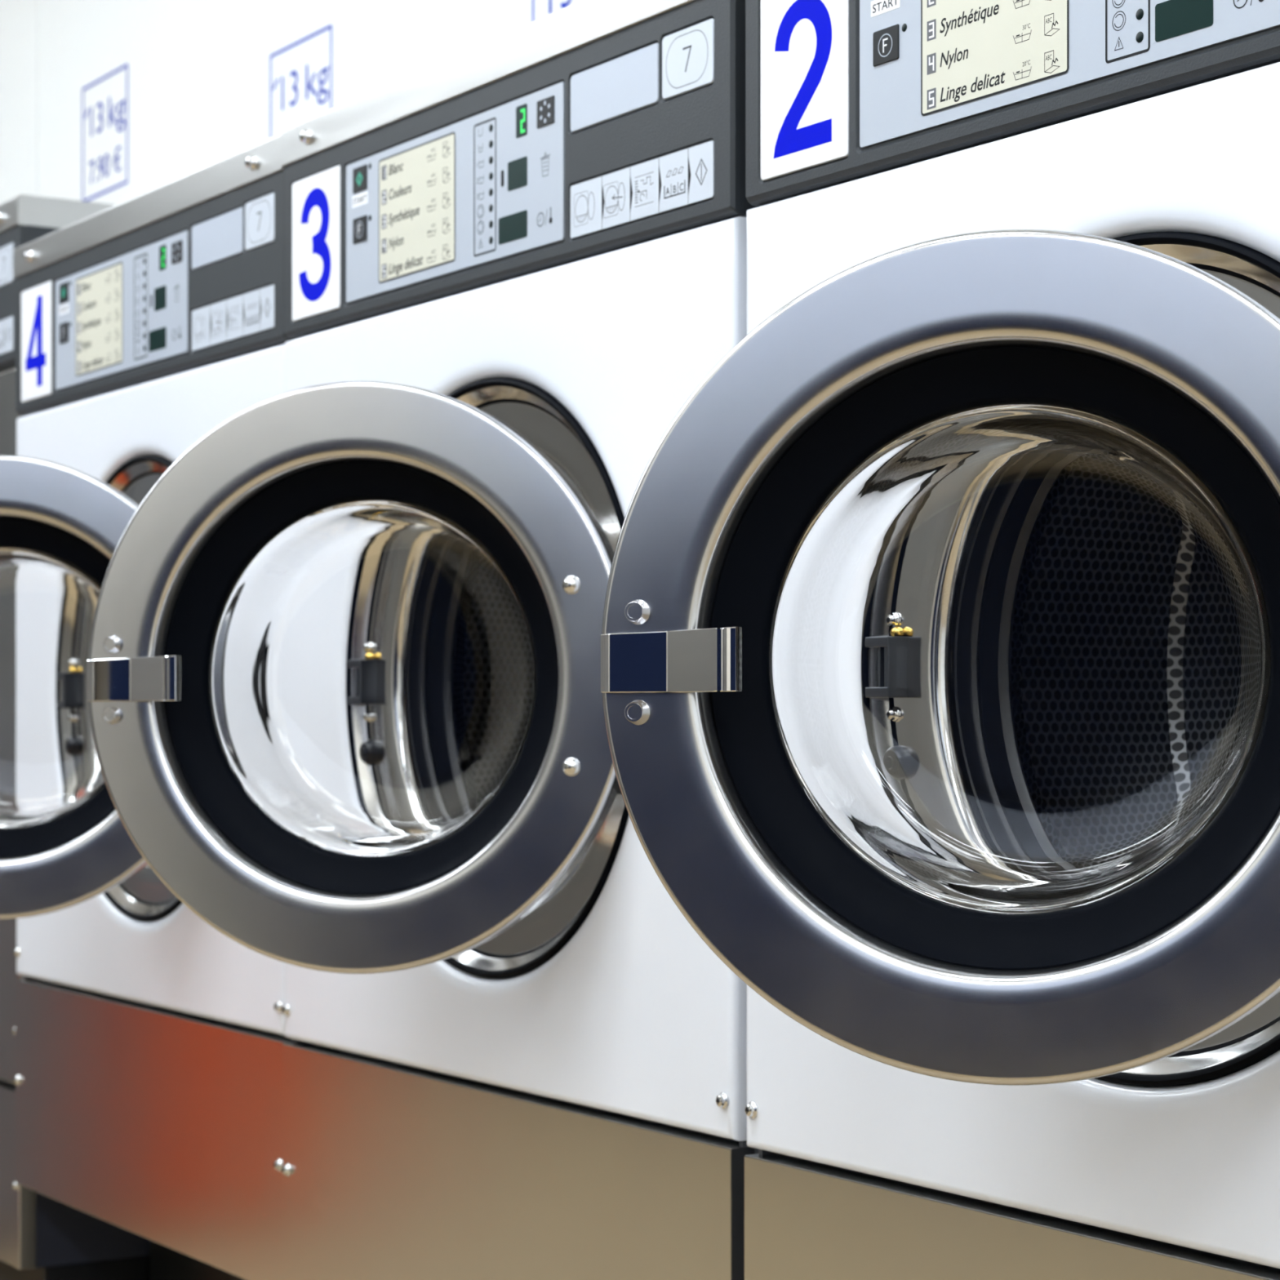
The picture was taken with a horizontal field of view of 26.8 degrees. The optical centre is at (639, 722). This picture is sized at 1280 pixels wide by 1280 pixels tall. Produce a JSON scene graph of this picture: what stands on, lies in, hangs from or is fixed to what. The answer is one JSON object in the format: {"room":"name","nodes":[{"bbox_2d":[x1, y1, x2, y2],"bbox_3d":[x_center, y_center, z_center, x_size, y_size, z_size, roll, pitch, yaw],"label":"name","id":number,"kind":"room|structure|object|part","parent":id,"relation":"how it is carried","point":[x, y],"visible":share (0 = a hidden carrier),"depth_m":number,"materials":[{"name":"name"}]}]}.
{"room":"laundry","nodes":[
{"label":"laundry","id":0,"kind":"room"},
{"bbox_2d":[0,0,582,204],"bbox_3d":[-0.054,-0.510,3.054,0.100,2.620,11.200,0,0,-32],"label":"wall","id":1,"kind":"structure","parent":0,"point":[199,70],"depth_m":3.94,"materials":[{"name":"white paint"}]},
{"bbox_2d":[82,63,128,201],"bbox_3d":[-0.836,-0.917,4.199,0.001,0.183,0.194,0,0,-32],"label":"price sign","id":2,"kind":"object","parent":1,"relation":"attached to","point":[100,104],"visible":0.98,"depth_m":4.18,"materials":[{"name":"blue paint"}]},
{"bbox_2d":[270,23,332,138],"bbox_3d":[-0.454,-0.821,3.593,0.001,0.183,0.194,0,0,-32],"label":"price sign","id":3,"kind":"object","parent":1,"relation":"attached to","point":[323,70],"visible":0.5,"depth_m":3.58,"materials":[{"name":"blue paint"}]},
{"bbox_2d":[532,0,571,22],"bbox_3d":[-0.071,-0.791,2.987,0.001,0.183,0.194,0,0,-32],"label":"price sign","id":4,"kind":"object","parent":1,"relation":"attached to","point":[563,5],"visible":0.05,"depth_m":3.04,"materials":[{"name":"blue paint"}]},
{"bbox_3d":[-1.477,0.840,2.157,3.465,0.080,11.400,0,0,-32],"label":"floor","id":5,"kind":"structure","parent":0,"visible":0},
{"bbox_2d":[0,194,150,1279],"bbox_3d":[-0.692,0.101,3.471,0.520,1.398,0.710,0,0,-32],"label":"washing machine","id":6,"kind":"object","parent":5,"relation":"on","point":[42,1237],"visible":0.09,"depth_m":3.08,"materials":[{"name":"grey metal"}]},
{"bbox_3d":[-0.731,-0.525,3.092,0.002,0.044,0.064,0,0,-32],"label":"capacity plate","id":7,"kind":"part","parent":6,"relation":"part of","materials":[{"name":"grey plastic"}]},
{"bbox_3d":[-0.879,0.004,3.353,0.030,0.820,0.710,0,0,-32],"label":"panel","id":8,"kind":"part","parent":6,"relation":"part of","materials":[{"name":"silver metal"}]},
{"bbox_3d":[-0.884,0.520,3.351,0.020,0.200,0.708,0,0,-32],"label":"panel","id":9,"kind":"part","parent":6,"relation":"part of","materials":[{"name":"silver metal"}]},
{"bbox_3d":[-0.870,-0.487,3.358,0.050,0.154,0.708,0,0,-32],"label":"control panel","id":10,"kind":"part","parent":6,"relation":"part of","materials":[{"name":"grey plastic"}]},
{"bbox_2d":[0,134,294,1279],"bbox_3d":[-0.453,0.133,2.766,0.871,1.334,0.710,0,0,-33],"label":"washing machine","id":11,"kind":"object","parent":5,"relation":"on","point":[150,1040],"visible":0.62,"depth_m":2.64,"materials":[{"name":"grey metal"}]},
{"bbox_3d":[-0.666,-0.420,2.971,0.002,0.123,0.095,0,0,-33],"label":"number plate","id":12,"kind":"part","parent":11,"relation":"part of","materials":[{"name":"white plastic"}]},
{"bbox_2d":[0,546,105,828],"bbox_3d":[-0.606,-0.033,2.613,0.276,0.276,0.084,0,0,3],"label":"glass bowl","id":13,"kind":"object","parent":11,"relation":"on","point":[51,776],"depth_m":2.64,"materials":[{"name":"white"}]},
{"bbox_3d":[-0.609,-0.033,2.545,0.438,0.438,0.024,0,0,3],"label":"door","id":14,"kind":"part","parent":11,"relation":"part of","materials":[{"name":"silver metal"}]},
{"bbox_3d":[-0.492,-0.035,2.735,0.032,0.458,0.458,0,0,-33],"label":"porthole frame","id":15,"kind":"part","parent":11,"relation":"part of","materials":[{"name":"silver metal"}]},
{"bbox_3d":[-0.500,-0.030,2.736,0.030,0.628,0.710,0,0,-33],"label":"panel","id":16,"kind":"part","parent":11,"relation":"part of","materials":[{"name":"white metal"}]},
{"bbox_3d":[-0.504,0.404,2.734,0.020,0.230,0.708,0,0,-33],"label":"panel","id":17,"kind":"part","parent":11,"relation":"part of","materials":[{"name":"silver metal"}]},
{"bbox_3d":[-0.491,-0.422,2.741,0.050,0.154,0.708,0,0,-33],"label":"control panel","id":18,"kind":"part","parent":11,"relation":"part of","materials":[{"name":"grey plastic"}]},
{"bbox_3d":[-0.402,-0.460,2.558,0.002,0.042,0.119,0,0,-33],"label":"blank plate","id":19,"kind":"part","parent":11,"relation":"part of","materials":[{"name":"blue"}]},
{"bbox_3d":[-0.350,-0.461,2.476,0.002,0.044,0.064,0,0,-33],"label":"capacity plate","id":20,"kind":"part","parent":11,"relation":"part of","materials":[{"name":"grey plastic"}]},
{"bbox_2d":[86,0,759,1279],"bbox_3d":[-0.036,0.133,2.182,0.792,1.334,0.710,0,0,-33],"label":"washing machine","id":21,"kind":"object","parent":5,"relation":"on","point":[344,695],"visible":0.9,"depth_m":2.04,"materials":[{"name":"grey metal"}]},
{"bbox_3d":[-0.384,-0.033,2.033,0.086,0.034,0.011,0,0,28],"label":"handle","id":22,"kind":"part","parent":21,"relation":"part of","materials":[{"name":"silver metal"}]},
{"bbox_3d":[-0.284,-0.420,2.364,0.002,0.123,0.095,0,0,-33],"label":"number plate","id":23,"kind":"part","parent":21,"relation":"part of","materials":[{"name":"white plastic"}]},
{"bbox_3d":[-0.212,-0.033,1.996,0.438,0.438,0.024,0,0,18],"label":"door","id":24,"kind":"part","parent":21,"relation":"part of","materials":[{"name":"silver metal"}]},
{"bbox_2d":[208,499,536,857],"bbox_3d":[-0.190,-0.033,2.061,0.276,0.276,0.084,0,0,18],"label":"glass bowl","id":25,"kind":"object","parent":21,"relation":"on","point":[372,663],"depth_m":2.08,"materials":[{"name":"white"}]},
{"bbox_3d":[-0.117,-0.030,2.129,0.030,0.628,0.710,0,0,-33],"label":"panel","id":26,"kind":"part","parent":21,"relation":"part of","materials":[{"name":"white metal"}]},
{"bbox_3d":[-0.122,0.404,2.127,0.020,0.230,0.708,0,0,-33],"label":"panel","id":27,"kind":"part","parent":21,"relation":"part of","materials":[{"name":"silver metal"}]},
{"bbox_3d":[-0.108,-0.422,2.134,0.050,0.154,0.708,0,0,-33],"label":"control panel","id":28,"kind":"part","parent":21,"relation":"part of","materials":[{"name":"grey plastic"}]},
{"bbox_3d":[-0.109,-0.035,2.129,0.032,0.458,0.458,0,0,-33],"label":"porthole frame","id":29,"kind":"part","parent":21,"relation":"part of","materials":[{"name":"silver metal"}]},
{"bbox_3d":[-0.019,-0.460,1.951,0.002,0.042,0.119,0,0,-33],"label":"blank plate","id":30,"kind":"part","parent":21,"relation":"part of","materials":[{"name":"grey plastic"}]},
{"bbox_3d":[0.033,-0.461,1.870,0.002,0.044,0.064,0,0,-33],"label":"capacity plate","id":31,"kind":"part","parent":21,"relation":"part of","materials":[{"name":"white plastic"}]},
{"bbox_2d":[600,0,1279,1279],"bbox_3d":[0.365,0.133,1.565,0.773,1.334,0.710,0,0,-33],"label":"washing machine","id":32,"kind":"object","parent":5,"relation":"on","point":[940,636],"visible":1,"depth_m":1.45,"materials":[{"name":"grey metal"}]},
{"bbox_3d":[0.015,-0.033,1.433,0.086,0.034,0.011,0,0,32],"label":"handle","id":33,"kind":"part","parent":32,"relation":"part of","materials":[{"name":"silver metal"}]},
{"bbox_3d":[0.106,-0.420,1.741,0.002,0.123,0.095,0,0,-33],"label":"number plate","id":34,"kind":"part","parent":32,"relation":"part of","materials":[{"name":"white plastic"}]},
{"bbox_3d":[0.185,-0.033,1.386,0.438,0.438,0.024,0,0,22],"label":"door","id":35,"kind":"part","parent":32,"relation":"part of","materials":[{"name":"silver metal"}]},
{"bbox_3d":[0.270,0.404,1.504,0.020,0.230,0.708,0,0,-33],"label":"panel","id":36,"kind":"part","parent":32,"relation":"part of","materials":[{"name":"silver metal"}]},
{"bbox_3d":[0.283,-0.422,1.511,0.050,0.154,0.708,0,0,-33],"label":"control panel","id":37,"kind":"part","parent":32,"relation":"part of","materials":[{"name":"grey plastic"}]},
{"bbox_2d":[768,402,1271,915],"bbox_3d":[0.210,-0.033,1.449,0.276,0.276,0.084,0,0,22],"label":"glass bowl","id":38,"kind":"object","parent":32,"relation":"on","point":[1020,654],"depth_m":1.47,"materials":[{"name":"clear glass"}]},
{"bbox_3d":[0.282,-0.035,1.506,0.032,0.458,0.458,0,0,-33],"label":"porthole frame","id":39,"kind":"part","parent":32,"relation":"part of","materials":[{"name":"silver metal"}]}
]}

